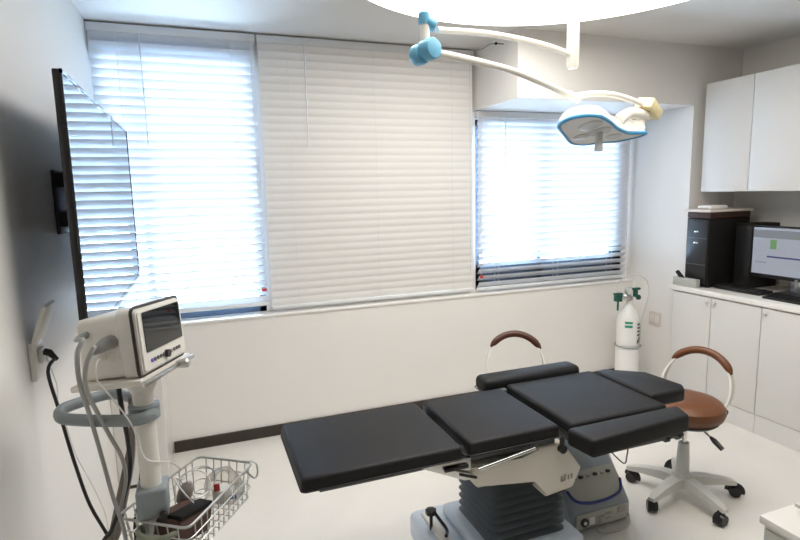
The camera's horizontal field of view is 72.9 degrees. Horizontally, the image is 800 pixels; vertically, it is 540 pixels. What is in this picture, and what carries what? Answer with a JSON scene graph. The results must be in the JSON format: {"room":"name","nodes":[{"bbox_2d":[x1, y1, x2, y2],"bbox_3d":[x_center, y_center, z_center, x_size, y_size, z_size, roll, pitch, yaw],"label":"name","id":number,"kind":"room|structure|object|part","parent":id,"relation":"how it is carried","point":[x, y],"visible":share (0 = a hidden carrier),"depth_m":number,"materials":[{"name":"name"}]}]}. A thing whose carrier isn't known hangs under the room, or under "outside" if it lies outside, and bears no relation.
{"room":"operating room","nodes":[
{"label":"operating room","id":0,"kind":"room"},
{"bbox_2d":[0,0,118,539],"bbox_3d":[-1.027,0.193,1.119,0.100,2.745,5.350,-4,9,-20],"label":"wall","id":1,"kind":"structure","parent":0,"point":[42,497],"depth_m":1.92,"materials":[{"name":"paint"}]},
{"bbox_2d":[27,300,55,381],"bbox_3d":[-1.186,0.234,1.803,0.068,0.248,0.124,-4,9,-20],"label":"wall socket","id":2,"kind":"object","parent":1,"relation":"attached to","point":[35,347],"visible":0.96,"depth_m":1.76,"materials":[{"name":"beige plastic"}]},
{"bbox_3d":[-1.208,0.293,1.803,0.018,0.130,0.120,-4,9,-20],"label":"plate","id":3,"kind":"part","parent":2,"relation":"part of","materials":[{"name":"beige plastic"}]},
{"bbox_2d":[38,346,45,362],"bbox_3d":[-1.194,0.282,1.807,0.012,0.050,0.050,-4,9,-20],"label":"socket","id":4,"kind":"object","parent":2,"relation":"attached to","point":[41,358],"depth_m":1.79,"materials":[{"name":"white plastic"}]},
{"bbox_2d":[43,348,107,534],"bbox_3d":[-1.022,0.853,1.852,0.321,1.193,0.098,-1,8,3],"label":"power cord","id":5,"kind":"object","parent":2,"relation":"hanging from","point":[50,353],"visible":0.86,"depth_m":1.79,"materials":[{"name":"black plastic"}]},
{"bbox_2d":[50,68,139,320],"bbox_3d":[-1.373,-0.275,2.394,0.194,0.847,1.645,-4,9,-20],"label":"television","id":6,"kind":"object","parent":1,"relation":"attached to","point":[93,196],"visible":0.95,"depth_m":2.03,"materials":[{"name":"black plastic"}]},
{"bbox_2d":[87,35,633,452],"bbox_3d":[0.092,-0.274,4.179,4.170,2.745,0.240,-4,9,-20],"label":"wall","id":7,"kind":"structure","parent":0,"point":[244,374],"depth_m":4.05,"materials":[{"name":"white paint"}]},
{"bbox_2d":[85,21,268,312],"bbox_3d":[-1.384,-0.610,3.485,0.967,1.795,0.080,-4,9,-20],"label":"blind","id":8,"kind":"object","parent":7,"relation":"attached to","point":[185,101],"visible":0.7,"depth_m":3.49,"materials":[{"name":"white plastic"}]},
{"bbox_3d":[-1.386,-0.601,3.494,0.660,1.755,0.064,-4,9,-20],"label":"ladder cord","id":9,"kind":"part","parent":8,"relation":"part of","materials":[{"name":"white fabric"}]},
{"bbox_3d":[-1.366,0.266,3.620,0.959,0.022,0.044,-4,9,-20],"label":"rail","id":10,"kind":"part","parent":8,"relation":"part of","materials":[{"name":"white metal"}]},
{"bbox_3d":[-0.951,-0.678,3.606,0.003,1.615,0.003,-4,9,-20],"label":"pull cord","id":11,"kind":"part","parent":8,"relation":"part of","materials":[{"name":"white fabric"}]},
{"bbox_2d":[118,219,266,318],"bbox_3d":[-1.419,-0.529,3.596,0.945,1.715,0.058,-4,9,-20],"label":"window","id":12,"kind":"structure","parent":7,"relation":"in","point":[256,308],"depth_m":3.75,"materials":[{"name":"clear glass"}]},
{"bbox_2d":[255,34,473,309],"bbox_3d":[-0.174,-0.685,3.933,1.590,1.830,0.080,-4,9,-20],"label":"blind","id":13,"kind":"object","parent":7,"relation":"attached to","point":[367,150],"visible":0.96,"depth_m":3.90,"materials":[{"name":"white"}]},
{"bbox_3d":[-0.157,0.209,4.070,1.582,0.022,0.044,-4,9,-20],"label":"rail","id":14,"kind":"part","parent":13,"relation":"part of","materials":[{"name":"white metal"}]},
{"bbox_3d":[0.538,-0.774,4.156,0.003,1.650,0.003,-4,9,-20],"label":"pull cord","id":15,"kind":"part","parent":13,"relation":"part of","materials":[{"name":"white fabric"}]},
{"bbox_2d":[174,368,614,452],"bbox_3d":[0.294,1.053,4.298,3.860,0.075,0.015,-4,9,-20],"label":"baseboard","id":16,"kind":"structure","parent":7,"relation":"attached to","point":[273,430],"depth_m":3.77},
{"bbox_2d":[181,277,634,325],"bbox_3d":[0.130,0.229,4.180,4.170,0.017,0.112,-4,9,-20],"label":"trim","id":17,"kind":"structure","parent":7,"relation":"attached to","point":[613,280],"depth_m":4.07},
{"bbox_2d":[475,120,620,288],"bbox_3d":[1.281,-0.566,4.612,1.485,1.345,0.058,-4,9,-20],"label":"window","id":18,"kind":"structure","parent":7,"relation":"in","point":[477,269],"depth_m":4.55,"materials":[{"name":"clear glass"}]},
{"bbox_2d":[475,111,628,290],"bbox_3d":[1.305,-0.580,4.506,1.490,1.400,0.080,-4,9,-20],"label":"blind","id":19,"kind":"object","parent":18,"relation":"attached to","point":[538,190],"visible":0.84,"depth_m":4.46,"materials":[{"name":"white plastic"}]},
{"bbox_3d":[0.635,-0.563,4.221,0.003,1.220,0.003,-4,9,-20],"label":"pull cord","id":20,"kind":"part","parent":19,"relation":"part of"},
{"bbox_3d":[1.318,0.101,4.613,1.482,0.022,0.044,-4,9,-20],"label":"rail","id":21,"kind":"part","parent":19,"relation":"part of","materials":[{"name":"white metal"}]},
{"bbox_3d":[1.303,-0.571,4.515,1.135,1.360,0.064,-4,9,-20],"label":"ladder cord","id":22,"kind":"part","parent":19,"relation":"part of","materials":[{"name":"white fabric"}]},
{"bbox_2d":[472,28,696,114],"bbox_3d":[1.402,-1.465,4.147,1.570,0.440,0.640,-4,9,-20],"label":"bulkhead","id":23,"kind":"object","parent":7,"relation":"attached to","point":[665,72],"depth_m":3.87,"materials":[{"name":"paint"}]},
{"bbox_2d":[72,0,799,50],"bbox_3d":[1.186,-1.378,1.690,4.860,0.100,5.450,-4,9,-20],"label":"ceiling","id":24,"kind":"structure","parent":0,"point":[735,24],"depth_m":3.37,"materials":[{"name":"paint"}]},
{"bbox_2d":[368,0,686,25],"bbox_3d":[0.743,-1.377,2.282,2.170,0.051,2.170,-4,9,-20],"label":"ceiling light","id":25,"kind":"object","parent":24,"relation":"attached to","point":[471,12],"visible":0.91,"depth_m":3.02,"materials":[{"name":"glowing white translucent plastic diffuser"}]},
{"bbox_2d":[409,0,662,151],"bbox_3d":[0.631,-0.909,2.178,1.328,0.841,0.260,-8,10,-37],"label":"lamp","id":26,"kind":"object","parent":24,"relation":"hanging from","point":[586,125],"visible":1,"depth_m":2.22,"materials":[{"name":"white metal"}]},
{"bbox_3d":[0.420,-0.878,2.079,0.694,0.058,0.038,-6,10,-31],"label":"arm","id":27,"kind":"part","parent":26,"relation":"part of"},
{"bbox_3d":[0.444,-0.737,2.091,0.711,0.143,0.033,-6,9,-30],"label":"spring arm","id":28,"kind":"part","parent":26,"relation":"part of"},
{"bbox_3d":[0.874,-0.583,2.377,0.036,0.126,0.056,2,9,22],"label":"handle","id":29,"kind":"part","parent":26,"relation":"part of","materials":[{"name":"grey plastic"}]},
{"bbox_3d":[0.858,-0.610,2.392,0.512,0.087,0.218,-8,11,-41],"label":"light panel","id":30,"kind":"part","parent":26,"relation":"part of","materials":[{"name":"grey plastic"}]},
{"bbox_3d":[0.934,-0.750,2.382,0.505,0.069,0.031,-6,10,-30],"label":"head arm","id":31,"kind":"part","parent":26,"relation":"part of"},
{"bbox_2d":[118,421,799,539],"bbox_3d":[1.251,1.437,2.096,4.860,0.100,5.450,-4,9,-20],"label":"floor","id":32,"kind":"structure","parent":0,"point":[275,508],"depth_m":3.04,"materials":[{"name":"tile"}]},
{"bbox_2d":[53,353,257,539],"bbox_3d":[-0.725,0.860,1.715,0.583,1.241,0.555,-4,9,-20],"label":"monitor stand","id":33,"kind":"object","parent":32,"relation":"on","point":[152,495],"depth_m":1.59,"materials":[{"name":"beige plastic"}]},
{"bbox_2d":[102,388,132,539],"bbox_3d":[-0.874,0.882,1.706,0.188,1.170,0.085,1,9,17],"label":"power cord","id":34,"kind":"object","parent":33,"relation":"hanging from","point":[118,391],"visible":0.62,"depth_m":1.67,"materials":[{"name":"black plastic"}]},
{"bbox_2d":[107,397,135,539],"bbox_3d":[-0.895,0.921,1.787,0.144,1.070,0.075,-1,8,1],"label":"bundle","id":35,"kind":"object","parent":33,"relation":"hanging from","point":[116,534],"visible":0.48,"depth_m":1.74,"materials":[{"name":"grey rubber"}]},
{"bbox_2d":[75,295,184,380],"bbox_3d":[-0.745,0.185,1.511,0.192,0.210,0.318,-1,8,1],"label":"patient monitor","id":36,"kind":"object","parent":33,"relation":"on","point":[138,340],"visible":0.94,"depth_m":1.40,"materials":[{"name":"beige plastic"}]},
{"bbox_2d":[73,337,127,539],"bbox_3d":[-0.804,0.505,1.458,0.065,0.714,0.276,-4,9,-20],"label":"cable","id":37,"kind":"object","parent":36,"relation":"hanging from","point":[81,340],"visible":1,"depth_m":1.52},
{"bbox_2d":[82,345,127,510],"bbox_3d":[-0.794,0.453,1.463,0.049,0.586,0.312,-4,9,-20],"label":"cable","id":38,"kind":"object","parent":36,"relation":"hanging from","point":[93,347],"visible":1,"depth_m":1.49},
{"bbox_2d":[95,357,182,470],"bbox_3d":[-0.735,0.431,1.515,0.044,0.468,0.357,-1,8,6],"label":"cable","id":39,"kind":"object","parent":36,"relation":"hanging from","point":[96,378],"visible":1,"depth_m":1.47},
{"bbox_2d":[70,353,189,392],"bbox_3d":[-0.746,0.286,1.531,0.185,0.051,0.311,-1,8,1],"label":"tray","id":40,"kind":"object","parent":33,"relation":"on","point":[183,361],"depth_m":1.41,"materials":[{"name":"beige plastic"}]},
{"bbox_2d":[133,474,139,539],"bbox_3d":[-0.807,0.880,1.722,0.065,1.164,0.041,3,9,28],"label":"power cord","id":41,"kind":"object","parent":33,"relation":"hanging from","point":[134,523],"visible":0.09,"depth_m":1.71,"materials":[{"name":"black plastic"}]},
{"bbox_2d":[127,381,156,394],"bbox_3d":[-0.754,0.333,1.581,0.080,0.045,0.080,-4,9,-20],"label":"bracket","id":42,"kind":"object","parent":33,"relation":"on","point":[149,390],"depth_m":1.55,"materials":[{"name":"beige plastic"}]},
{"bbox_2d":[135,524,177,539],"bbox_3d":[-0.712,0.778,1.620,0.141,0.040,0.117,-4,9,-20],"label":"coiled hose","id":43,"kind":"object","parent":33,"relation":"in","point":[139,535],"visible":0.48,"depth_m":1.57,"materials":[{"name":"rubber"}]},
{"bbox_3d":[-0.698,0.725,1.598,0.024,0.024,0.017,-4,9,-20],"label":"clamp knob","id":44,"kind":"part","parent":33,"relation":"part of","materials":[{"name":"black plastic"}]},
{"bbox_3d":[-0.647,0.279,1.529,0.013,0.033,0.320,-1,8,1],"label":"tray rail","id":45,"kind":"part","parent":33,"relation":"part of","materials":[{"name":"metal"}]},
{"bbox_2d":[153,498,211,539],"bbox_3d":[-0.675,0.781,1.681,0.108,0.126,0.169,1,9,17],"label":"blood pressure cuff","id":46,"kind":"object","parent":33,"relation":"in","point":[183,513],"visible":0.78,"depth_m":1.65,"materials":[{"name":"brown fabric"}]},
{"bbox_2d":[176,481,193,502],"bbox_3d":[-0.700,0.726,1.763,0.058,0.078,0.048,-4,9,-20],"label":"bulb","id":47,"kind":"object","parent":46,"relation":"on","point":[187,487],"visible":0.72,"depth_m":1.75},
{"bbox_2d":[121,456,257,539],"bbox_3d":[-0.681,0.770,1.788,0.258,0.121,0.408,1,8,14],"label":"wire basket","id":48,"kind":"object","parent":33,"relation":"on","point":[148,522],"depth_m":1.75,"materials":[{"name":"metal"}]},
{"bbox_3d":[-0.677,0.712,1.791,0.100,0.122,0.182,1,8,14],"label":"cable coil","id":49,"kind":"part","parent":33,"relation":"part of","materials":[{"name":"plastic"}]},
{"bbox_2d":[212,483,236,503],"bbox_3d":[-0.611,0.748,1.872,0.131,0.123,0.110,0,8,11],"label":"plastic bag","id":50,"kind":"object","parent":33,"relation":"on","point":[218,488],"visible":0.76,"depth_m":1.86,"materials":[{"name":"plastic"}]},
{"bbox_2d":[214,483,219,491],"bbox_3d":[-0.626,0.744,1.851,0.020,0.028,0.004,-4,9,-20],"label":"print","id":51,"kind":"object","parent":50,"relation":"on","point":[216,486],"depth_m":1.85},
{"bbox_2d":[280,361,688,539],"bbox_3d":[0.461,0.966,2.388,1.847,0.785,0.812,-4,9,-20],"label":"table","id":52,"kind":"object","parent":32,"relation":"on","point":[500,441],"visible":1,"depth_m":2.24,"materials":[{"name":"black leather"}]},
{"bbox_2d":[281,403,461,492],"bbox_3d":[-0.131,0.683,2.153,0.610,0.060,0.485,-4,9,-20],"label":"cushion","id":53,"kind":"object","parent":52,"relation":"on","point":[340,451],"depth_m":2.04,"materials":[{"name":"black leather"}]},
{"bbox_3d":[0.143,1.137,2.471,0.049,0.107,0.051,-4,9,-20],"label":"brake knob","id":54,"kind":"part","parent":52,"relation":"part of","materials":[{"name":"black plastic"}]},
{"bbox_3d":[0.188,1.136,2.437,0.037,0.082,0.113,-6,10,-31],"label":"brake lever","id":55,"kind":"part","parent":52,"relation":"part of","materials":[{"name":"black plastic"}]},
{"bbox_3d":[0.437,0.677,2.364,1.690,0.035,0.450,-4,9,-20],"label":"frame","id":56,"kind":"part","parent":52,"relation":"part of","materials":[{"name":"silver metal"}]},
{"bbox_3d":[0.168,0.767,2.048,0.214,0.090,0.020,-4,9,-20],"label":"hinge plate","id":57,"kind":"part","parent":52,"relation":"part of","materials":[{"name":"metal"}]},
{"bbox_3d":[0.230,0.771,2.049,0.132,0.066,0.019,-4,9,-20],"label":"hinge lever","id":58,"kind":"part","parent":52,"relation":"part of","materials":[{"name":"black plastic"}]},
{"bbox_2d":[423,389,558,455],"bbox_3d":[0.375,0.643,2.341,0.413,0.062,0.470,-4,9,-20],"label":"seat cushion","id":59,"kind":"object","parent":52,"relation":"on","point":[489,422],"depth_m":2.23,"materials":[{"name":"black leather"}]},
{"bbox_3d":[0.420,0.741,2.126,0.257,0.053,0.015,-4,9,-20],"label":"rail","id":60,"kind":"part","parent":52,"relation":"part of","materials":[{"name":"silver metal"}]},
{"bbox_3d":[0.660,0.547,2.778,0.570,0.077,0.115,-4,9,-20],"label":"armrest","id":61,"kind":"part","parent":52,"relation":"part of","materials":[{"name":"black leather"}]},
{"bbox_3d":[0.662,0.717,2.217,0.035,0.063,0.030,-4,9,-20],"label":"clamp knob","id":62,"kind":"part","parent":52,"relation":"part of","materials":[{"name":"black plastic"}]},
{"bbox_2d":[507,371,665,431],"bbox_3d":[0.841,0.600,2.503,0.508,0.060,0.505,-4,9,-20],"label":"cushion","id":63,"kind":"object","parent":52,"relation":"on","point":[569,399],"depth_m":2.46,"materials":[{"name":"black leather"}]},
{"bbox_3d":[0.943,0.641,2.163,0.568,0.074,0.139,-4,9,-20],"label":"armrest","id":64,"kind":"part","parent":52,"relation":"part of","materials":[{"name":"black leather"}]},
{"bbox_2d":[597,369,684,403],"bbox_3d":[1.185,0.565,2.670,0.240,0.065,0.382,-4,9,-20],"label":"cushion","id":65,"kind":"object","parent":52,"relation":"on","point":[665,391],"depth_m":2.58,"materials":[{"name":"black leather"}]},
{"bbox_2d":[486,330,545,372],"bbox_3d":[0.741,0.815,3.275,0.566,0.817,0.610,-1,8,2],"label":"swivel chair","id":66,"kind":"object","parent":32,"relation":"on","point":[513,333],"visible":0.18,"depth_m":3.40,"materials":[{"name":"brown leather"},{"name":"white painted metal"},{"name":"black plastic"}]},
{"bbox_3d":[0.723,0.576,3.380,0.362,0.326,0.178,-1,8,2],"label":"frame","id":67,"kind":"part","parent":66,"relation":"part of","materials":[{"name":"white metal"}]},
{"bbox_2d":[557,436,630,532],"bbox_3d":[1.027,0.944,2.837,0.511,0.665,0.414,-4,9,-20],"label":"console","id":68,"kind":"object","parent":32,"relation":"on","point":[597,496],"visible":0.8,"depth_m":2.75,"materials":[{"name":"grey plastic"}]},
{"bbox_3d":[0.989,1.098,2.767,0.333,0.127,0.106,-4,9,-20],"label":"control panel","id":69,"kind":"part","parent":68,"relation":"part of","materials":[{"name":"grey plastic"}]},
{"bbox_3d":[1.017,1.235,2.718,0.330,0.077,0.007,-4,9,-20],"label":"panel","id":70,"kind":"part","parent":68,"relation":"part of","materials":[{"name":"grey plastic"}]},
{"bbox_3d":[1.075,1.272,2.717,0.223,0.047,0.050,-4,9,-20],"label":"handle","id":71,"kind":"part","parent":68,"relation":"part of","materials":[{"name":"grey plastic"}]},
{"bbox_3d":[1.133,0.854,2.831,0.144,0.491,0.336,1,9,16],"label":"power cord","id":72,"kind":"part","parent":68,"relation":"part of","materials":[{"name":"grey rubber"}]},
{"bbox_2d":[613,274,648,371],"bbox_3d":[1.908,0.524,4.525,0.211,0.982,0.353,6,11,42],"label":"gas cylinder","id":73,"kind":"object","parent":32,"relation":"on","point":[628,331],"visible":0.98,"depth_m":4.46,"materials":[{"name":"metal"}]},
{"bbox_3d":[1.777,0.259,4.414,0.070,0.145,0.068,-4,9,-20],"label":"flow knob","id":74,"kind":"part","parent":73,"relation":"part of","materials":[{"name":"green plastic"}]},
{"bbox_3d":[1.944,0.196,4.463,0.085,0.102,0.054,-4,9,-20],"label":"valve handle","id":75,"kind":"part","parent":73,"relation":"part of","materials":[{"name":"green plastic"}]},
{"bbox_2d":[625,346,744,526],"bbox_3d":[1.525,0.848,2.940,0.564,0.812,0.577,-8,11,-39],"label":"swivel chair","id":76,"kind":"object","parent":32,"relation":"on","point":[705,412],"visible":0.88,"depth_m":2.90,"materials":[{"name":"white plastic"}]},
{"bbox_2d":[625,469,640,480],"bbox_3d":[1.349,1.183,3.149,0.017,0.062,0.098,-8,11,-39],"label":"caster","id":77,"kind":"object","parent":76,"relation":"attached to","point":[631,474],"depth_m":3.13,"materials":[{"name":"black plastic"}]},
{"bbox_2d":[648,497,656,508],"bbox_3d":[1.331,1.230,2.858,0.034,0.050,0.077,1,8,13],"label":"caster","id":78,"kind":"object","parent":76,"relation":"attached to","point":[652,502],"depth_m":2.83,"materials":[{"name":"black plastic"}]},
{"bbox_2d":[664,459,670,467],"bbox_3d":[1.636,1.163,3.244,0.100,0.063,0.012,-1,8,3],"label":"caster","id":79,"kind":"object","parent":76,"relation":"attached to","point":[668,463],"depth_m":3.24,"materials":[{"name":"black plastic"}]},
{"bbox_3d":[1.544,0.741,2.926,0.386,0.117,0.386,-8,11,-39],"label":"seat","id":80,"kind":"part","parent":76,"relation":"part of","materials":[{"name":"brown leather"}]},
{"bbox_3d":[1.633,0.617,2.984,0.178,0.326,0.362,-8,11,-39],"label":"frame","id":81,"kind":"part","parent":76,"relation":"part of","materials":[{"name":"white metal"}]},
{"bbox_3d":[1.545,0.803,2.935,0.330,0.022,0.330,-8,11,-39],"label":"seat plate","id":82,"kind":"part","parent":76,"relation":"part of","materials":[{"name":"black plastic"}]},
{"bbox_2d":[712,510,721,523],"bbox_3d":[1.617,1.239,2.726,0.094,0.060,0.024,-5,9,-23],"label":"caster","id":83,"kind":"object","parent":76,"relation":"attached to","point":[717,516],"depth_m":2.71,"materials":[{"name":"black plastic"}]},
{"bbox_2d":[724,483,744,494],"bbox_3d":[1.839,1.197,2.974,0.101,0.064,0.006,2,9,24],"label":"caster","id":84,"kind":"object","parent":76,"relation":"attached to","point":[736,488],"depth_m":2.96,"materials":[{"name":"black plastic"}]},
{"bbox_2d":[669,289,763,432],"bbox_3d":[2.578,0.617,4.114,0.667,0.885,0.737,-4,9,-20],"label":"base cabinet","id":85,"kind":"object","parent":32,"relation":"on","point":[732,329],"visible":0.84,"depth_m":3.92,"materials":[{"name":"white laminate"}]},
{"bbox_3d":[2.231,0.549,4.168,0.020,0.742,0.335,-4,9,-20],"label":"door","id":86,"kind":"part","parent":85,"relation":"part of","materials":[{"name":"white laminate"}]},
{"bbox_3d":[2.358,0.595,3.833,0.020,0.742,0.375,-4,9,-20],"label":"door","id":87,"kind":"part","parent":85,"relation":"part of","materials":[{"name":"white laminate"}]},
{"bbox_2d":[754,307,799,452],"bbox_3d":[2.841,0.712,3.418,0.667,0.885,0.757,-4,9,-20],"label":"base cabinet","id":88,"kind":"object","parent":32,"relation":"on","point":[777,404],"visible":1,"depth_m":3.53,"materials":[{"name":"white laminate"}]},
{"bbox_2d":[669,283,799,313],"bbox_3d":[2.705,0.202,3.689,0.656,0.038,1.536,-4,9,-20],"label":"countertop","id":89,"kind":"structure","parent":88,"relation":"on","point":[756,300],"depth_m":3.81,"materials":[{"name":"stone"}]},
{"bbox_2d":[673,270,699,287],"bbox_3d":[2.207,0.067,4.174,0.046,0.115,0.210,-4,9,-20],"label":"box","id":90,"kind":"object","parent":89,"relation":"on","point":[680,280],"visible":1,"depth_m":4.16,"materials":[{"name":"white plastic"}]},
{"bbox_2d":[685,211,750,287],"bbox_3d":[2.447,-0.170,4.189,0.428,0.568,0.200,-4,9,-20],"label":"computer tower","id":91,"kind":"object","parent":89,"relation":"on","point":[711,236],"visible":0.84,"depth_m":4.08,"materials":[{"name":"black plastic"}]},
{"bbox_3d":[2.256,-0.139,4.121,0.008,0.485,0.180,-4,9,-20],"label":"panel","id":92,"kind":"part","parent":91,"relation":"part of","materials":[{"name":"black plastic"}]},
{"bbox_2d":[684,208,753,211],"bbox_3d":[2.445,-0.460,4.149,0.450,0.017,0.230,-4,9,-20],"label":"board","id":93,"kind":"object","parent":91,"relation":"on","point":[727,209],"visible":0.87,"depth_m":4.07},
{"bbox_2d":[698,205,727,208],"bbox_3d":[2.372,-0.477,4.109,0.182,0.028,0.120,-4,9,-20],"label":"router","id":94,"kind":"object","parent":93,"relation":"on","point":[700,206],"visible":1,"depth_m":4.06,"materials":[{"name":"white plastic"}]},
{"bbox_2d":[714,283,772,295],"bbox_3d":[2.477,0.138,3.924,0.160,0.032,0.350,-4,9,-20],"label":"keyboard","id":95,"kind":"object","parent":89,"relation":"on","point":[730,287],"visible":0.96,"depth_m":3.86,"materials":[{"name":"black plastic"}]},
{"bbox_2d":[733,222,779,287],"bbox_3d":[2.691,-0.118,4.095,0.285,0.480,0.140,-4,9,-20],"label":"speaker box","id":96,"kind":"object","parent":89,"relation":"on","point":[744,231],"visible":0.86,"depth_m":4.04,"materials":[{"name":"black plastic"}]},
{"bbox_2d":[733,226,751,285],"bbox_3d":[2.560,-0.108,4.047,0.006,0.440,0.120,-4,9,-20],"label":"grille","id":97,"kind":"object","parent":96,"relation":"attached to","point":[743,242],"depth_m":4.04,"materials":[{"name":"black plastic"}]},
{"bbox_2d":[750,225,799,296],"bbox_3d":[2.692,-0.051,3.649,0.190,0.475,0.655,-4,9,-20],"label":"computer monitor","id":98,"kind":"object","parent":89,"relation":"on","point":[775,251],"visible":0.92,"depth_m":3.76,"materials":[{"name":"black plastic"}]},
{"bbox_2d":[762,293,799,304],"bbox_3d":[2.595,0.201,3.477,0.135,0.030,0.460,-4,9,-20],"label":"keyboard","id":99,"kind":"object","parent":89,"relation":"on","point":[780,297],"visible":1,"depth_m":3.57,"materials":[{"name":"black plastic"}]},
{"bbox_2d":[759,504,799,539],"bbox_3d":[1.627,1.159,1.863,0.496,0.500,0.505,-4,9,-20],"label":"trolley","id":100,"kind":"object","parent":32,"relation":"on","point":[783,523],"visible":1,"depth_m":1.95,"materials":[{"name":"metal"}]},
{"bbox_3d":[1.414,1.025,1.765,0.008,0.110,0.465,-4,9,-20],"label":"drawer","id":101,"kind":"part","parent":100,"relation":"part of","materials":[{"name":"white plastic"}]},
{"bbox_2d":[626,45,743,379],"bbox_3d":[2.368,-0.407,4.731,0.490,2.745,0.780,-4,9,-20],"label":"wall pier","id":102,"kind":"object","parent":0,"point":[665,176],"visible":0.36,"depth_m":4.49,"materials":[{"name":"paint"}]},
{"bbox_2d":[649,311,660,326],"bbox_3d":[2.189,0.419,4.657,0.014,0.120,0.120,-4,9,-20],"label":"wall outlet","id":103,"kind":"object","parent":102,"relation":"attached to","point":[654,317],"visible":1,"depth_m":4.65,"materials":[{"name":"beige plastic"}]},
{"bbox_2d":[734,35,799,286],"bbox_3d":[3.429,-0.147,2.759,0.100,2.745,5.350,-4,9,-20],"label":"wall","id":104,"kind":"structure","parent":0,"point":[783,207],"depth_m":4.10,"materials":[{"name":"paint"}]},
{"bbox_2d":[701,64,799,191],"bbox_3d":[2.666,-0.974,3.867,0.444,0.810,0.767,-4,9,-20],"label":"upper cabinet","id":105,"kind":"object","parent":104,"relation":"attached to","point":[751,143],"visible":1,"depth_m":3.77,"materials":[{"name":"white laminate"}]},
{"bbox_3d":[2.400,-0.983,3.973,0.020,0.802,0.380,-4,9,-20],"label":"door","id":106,"kind":"part","parent":105,"relation":"part of","materials":[{"name":"white laminate"}]},
{"bbox_3d":[2.535,-0.934,3.615,0.020,0.802,0.380,-4,9,-20],"label":"door","id":107,"kind":"part","parent":105,"relation":"part of","materials":[{"name":"white laminate"}]}
]}

